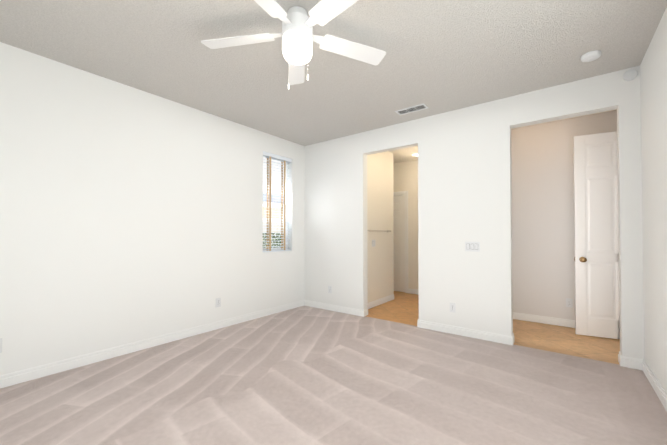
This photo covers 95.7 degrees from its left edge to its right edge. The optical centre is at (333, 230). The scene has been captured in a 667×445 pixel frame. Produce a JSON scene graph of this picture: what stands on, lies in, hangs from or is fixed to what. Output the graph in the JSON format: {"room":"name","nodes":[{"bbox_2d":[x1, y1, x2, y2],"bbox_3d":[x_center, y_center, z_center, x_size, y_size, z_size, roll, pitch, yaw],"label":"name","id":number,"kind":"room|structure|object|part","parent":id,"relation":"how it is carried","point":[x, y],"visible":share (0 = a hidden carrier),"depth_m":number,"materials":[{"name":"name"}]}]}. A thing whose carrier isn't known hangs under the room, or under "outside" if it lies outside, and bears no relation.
{"room":"empty bedroom","nodes":[
{"label":"empty bedroom","id":0,"kind":"room"},
{"bbox_2d":[0,42,304,375],"bbox_3d":[-1.980,-0.114,3.384,0.160,2.740,4.920,-1,-1,37],"label":"wall","id":1,"kind":"structure","parent":0,"point":[128,214],"depth_m":3.04,"materials":[{"name":"white paint"}]},
{"bbox_2d":[0,338,1,352],"bbox_3d":[-2.641,0.907,2.362,0.008,0.115,0.070,-1,-1,37],"label":"outlet","id":2,"kind":"object","parent":1,"relation":"attached to","point":[0,345],"visible":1,"depth_m":2.38,"materials":[{"name":"white plastic"}]},
{"bbox_2d":[0,300,303,388],"bbox_3d":[-1.911,1.205,3.313,0.015,0.100,4.680,-1,-1,37],"label":"baseboard","id":3,"kind":"structure","parent":1,"relation":"attached to","point":[17,377],"depth_m":3.05,"materials":[{"name":"white wood"}]},
{"bbox_2d":[216,298,220,306],"bbox_3d":[-1.483,0.925,3.886,0.008,0.115,0.070,-1,-1,37],"label":"outlet","id":4,"kind":"object","parent":1,"relation":"attached to","point":[217,303],"visible":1,"depth_m":3.89,"materials":[{"name":"white plastic"}]},
{"bbox_2d":[263,151,291,251],"bbox_3d":[-0.927,-0.422,4.774,0.149,1.526,0.615,-1,-1,37],"label":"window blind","id":5,"kind":"structure","parent":1,"relation":"in","point":[277,158],"depth_m":4.81,"materials":[{"name":"white plastic"}]},
{"bbox_2d":[266,158,267,250],"bbox_3d":[-1.013,-0.410,4.644,0.002,1.438,0.038,-1,-1,37],"label":"tape","id":6,"kind":"object","parent":5,"relation":"attached to","point":[267,158],"depth_m":4.64,"materials":[{"name":"beige"}]},
{"bbox_2d":[268,157,270,250],"bbox_3d":[-0.966,-0.410,4.608,0.002,1.438,0.038,-1,-1,37],"label":"tape","id":7,"kind":"object","parent":5,"relation":"attached to","point":[269,200],"depth_m":4.61,"materials":[{"name":"beige"}]},
{"bbox_3d":[-0.969,-0.422,4.806,0.004,1.446,0.535,-1,-1,37],"label":"glass","id":8,"kind":"part","parent":5,"relation":"part of","materials":[{"name":"clear glass"}]},
{"bbox_2d":[281,162,282,249],"bbox_3d":[-0.832,-0.407,4.883,0.002,1.438,0.038,-1,-1,37],"label":"tape","id":9,"kind":"object","parent":5,"relation":"attached to","point":[281,162],"depth_m":4.88,"materials":[{"name":"beige"}]},
{"bbox_2d":[284,161,285,249],"bbox_3d":[-0.784,-0.407,4.846,0.002,1.438,0.038,-1,-1,37],"label":"tape","id":10,"kind":"object","parent":5,"relation":"attached to","point":[284,161],"depth_m":4.85,"materials":[{"name":"beige"}]},
{"bbox_2d":[0,306,666,444],"bbox_3d":[-0.280,1.263,2.073,4.110,0.050,4.680,-1,-1,37],"label":"floor carpet","id":11,"kind":"object","parent":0,"point":[304,375],"visible":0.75,"depth_m":2.29,"materials":[{"name":"beige carpet"}]},
{"bbox_2d":[0,0,666,163],"bbox_3d":[0.528,-1.542,2.804,4.880,0.100,7.000,-1,-1,37],"label":"ceiling","id":12,"kind":"structure","parent":0,"point":[441,56],"depth_m":2.52,"materials":[{"name":"white paint"}]},
{"bbox_2d":[201,0,385,89],"bbox_3d":[-0.244,-1.257,2.048,1.348,0.491,1.346,-1,-1,37],"label":"fan","id":13,"kind":"object","parent":12,"relation":"hanging from","point":[297,35],"visible":1,"depth_m":2.05,"materials":[{"name":"white plastic"}]},
{"bbox_3d":[-0.248,-1.409,2.086,0.214,0.186,0.214,-1,-1,37],"label":"motor","id":14,"kind":"part","parent":13,"relation":"part of","materials":[{"name":"white metal"}]},
{"bbox_2d":[395,103,428,114],"bbox_3d":[0.952,-1.477,3.686,0.370,0.007,0.155,-1,-1,37],"label":"ceiling vent","id":15,"kind":"object","parent":12,"relation":"in","point":[412,107],"visible":1,"depth_m":3.67,"materials":[{"name":"white plastic"}]},
{"bbox_2d":[399,105,425,113],"bbox_3d":[0.952,-1.480,3.686,0.326,0.001,0.111,-1,-1,37],"label":"vent duct","id":16,"kind":"object","parent":12,"relation":"attached to","point":[412,109],"visible":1,"depth_m":3.69,"materials":[{"name":"grey metal"}]},
{"bbox_2d":[581,50,601,61],"bbox_3d":[2.190,-1.476,2.570,0.136,0.039,0.136,-1,-1,37],"label":"smoke detector","id":17,"kind":"object","parent":12,"relation":"attached to","point":[590,56],"visible":1,"depth_m":2.54,"materials":[{"name":"white plastic"}]},
{"bbox_2d":[367,151,393,302],"bbox_3d":[0.710,-0.089,5.221,0.100,2.740,1.260,-1,-1,37],"label":"wall","id":18,"kind":"structure","parent":0,"point":[380,262],"depth_m":5.28,"materials":[{"name":"white paint"}]},
{"bbox_2d":[368,294,393,308],"bbox_3d":[0.757,1.230,5.169,0.015,0.100,1.256,-1,-1,37],"label":"baseboard","id":19,"kind":"structure","parent":18,"relation":"attached to","point":[380,301],"depth_m":5.23,"materials":[{"name":"white wood"}]},
{"bbox_2d":[393,160,418,288],"bbox_3d":[1.875,-0.077,6.093,2.700,2.740,0.100,-1,-1,37],"label":"wall","id":20,"kind":"structure","parent":0,"point":[405,176],"depth_m":6.23,"materials":[{"name":"white paint"}]},
{"bbox_2d":[393,195,404,291],"bbox_3d":[1.218,0.275,6.563,0.728,2.034,0.181,-1,-1,37],"label":"bathroom door","id":21,"kind":"structure","parent":20,"relation":"in","point":[399,236],"depth_m":6.41,"materials":[{"name":"white wood"}]},
{"bbox_2d":[393,191,407,292],"bbox_3d":[1.195,0.237,6.533,0.890,2.125,0.016,-1,-1,37],"label":"door frame","id":22,"kind":"structure","parent":20,"relation":"attached to","point":[406,234],"depth_m":6.28,"materials":[{"name":"white wood"}]},
{"bbox_2d":[408,288,418,294],"bbox_3d":[2.193,1.239,5.762,1.615,0.100,0.015,-1,-1,37],"label":"baseboard","id":23,"kind":"structure","parent":20,"relation":"attached to","point":[412,291],"depth_m":6.18,"materials":[{"name":"white wood"}]},
{"bbox_2d":[304,66,643,358],"bbox_3d":[1.220,-0.106,3.967,4.230,2.740,0.120,-1,-1,37],"label":"wall","id":24,"kind":"structure","parent":0,"point":[464,176],"depth_m":3.63,"materials":[{"name":"white paint"}]},
{"bbox_2d":[304,300,367,316],"bbox_3d":[-0.007,1.226,4.815,1.168,0.100,0.045,-1,-1,37],"label":"baseboard","id":25,"kind":"structure","parent":24,"relation":"attached to","point":[358,312],"depth_m":4.74,"materials":[{"name":"white wood"}]},
{"bbox_2d":[450,302,455,312],"bbox_3d":[1.457,0.940,3.692,0.070,0.115,0.008,-1,-1,37],"label":"outlet","id":26,"kind":"object","parent":24,"relation":"attached to","point":[453,309],"visible":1,"depth_m":3.69,"materials":[{"name":"white plastic"}]},
{"bbox_2d":[417,319,513,344],"bbox_3d":[1.539,1.209,3.640,1.084,0.100,0.045,-1,-1,37],"label":"baseboard","id":27,"kind":"structure","parent":24,"relation":"attached to","point":[478,334],"depth_m":3.58,"materials":[{"name":"white wood"}]},
{"bbox_2d":[465,242,479,251],"bbox_3d":[1.637,0.188,3.563,0.162,0.115,0.011,-1,-1,37],"label":"light switch","id":28,"kind":"object","parent":24,"relation":"attached to","point":[473,246],"visible":1,"depth_m":3.56,"materials":[{"name":"white plastic"}]},
{"bbox_2d":[623,69,637,80],"bbox_3d":[2.715,-1.423,2.762,0.100,0.100,0.018,-1,-1,37],"label":"sensor","id":29,"kind":"object","parent":24,"relation":"attached to","point":[630,75],"visible":1,"depth_m":2.75,"materials":[{"name":"white plastic"}]},
{"bbox_2d":[365,316,619,365],"bbox_3d":[1.558,1.284,3.634,2.783,0.050,0.030,-1,-1,37],"label":"threshold","id":30,"kind":"object","parent":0,"point":[523,346],"visible":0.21,"depth_m":3.12,"materials":[{"name":"wood"}]},
{"bbox_2d":[366,291,619,364],"bbox_3d":[2.053,1.300,4.639,4.720,0.046,2.170,-1,-1,37],"label":"floor","id":31,"kind":"structure","parent":0,"point":[555,338],"depth_m":3.64,"materials":[{"name":"brown wood"}]},
{"bbox_2d":[511,110,616,319],"bbox_3d":[3.210,-0.106,3.949,2.020,2.740,0.100,-1,-1,37],"label":"wall","id":32,"kind":"structure","parent":0,"point":[543,268],"depth_m":4.12,"materials":[{"name":"white paint"}]},
{"bbox_2d":[513,312,574,327],"bbox_3d":[3.135,1.213,3.915,1.920,0.100,0.015,-1,-1,37],"label":"baseboard","id":33,"kind":"structure","parent":32,"relation":"attached to","point":[545,320],"depth_m":4.10,"materials":[{"name":"white wood"}]},
{"bbox_2d":[566,298,572,307],"bbox_3d":[3.089,0.947,3.958,0.070,0.115,0.008,-1,-1,37],"label":"outlet","id":34,"kind":"object","parent":32,"relation":"attached to","point":[569,302],"visible":1,"depth_m":3.96,"materials":[{"name":"white plastic"}]},
{"bbox_2d":[573,131,619,338],"bbox_3d":[3.322,0.049,3.485,0.876,2.400,0.181,0,-1,27],"label":"hall door","id":35,"kind":"structure","parent":32,"relation":"in","point":[596,238],"depth_m":3.57,"materials":[{"name":"white wood"}]},
{"bbox_3d":[2.998,0.346,3.642,0.066,0.066,0.181,0,-1,27],"label":"knob","id":36,"kind":"part","parent":35,"relation":"part of","materials":[{"name":"brown metal"}]},
{"bbox_2d":[640,7,666,393],"bbox_3d":[1.367,-0.150,0.765,0.120,2.740,4.800,-1,-1,37],"label":"wall","id":37,"kind":"structure","parent":0,"point":[653,80],"depth_m":2.32,"materials":[{"name":"white paint"}]},
{"bbox_2d":[640,359,666,410],"bbox_3d":[1.350,1.171,0.835,0.015,0.100,4.680,-1,-1,37],"label":"baseboard","id":38,"kind":"structure","parent":37,"relation":"attached to","point":[658,389],"depth_m":2.33,"materials":[{"name":"white wood"}]},
{"label":"outside","id":39,"kind":"structure","parent":0,"visible":0},
{"bbox_2d":[263,157,283,247],"bbox_3d":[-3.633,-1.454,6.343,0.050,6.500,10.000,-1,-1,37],"label":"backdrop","id":40,"kind":"structure","parent":39,"point":[274,212],"depth_m":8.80,"materials":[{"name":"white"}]}
]}

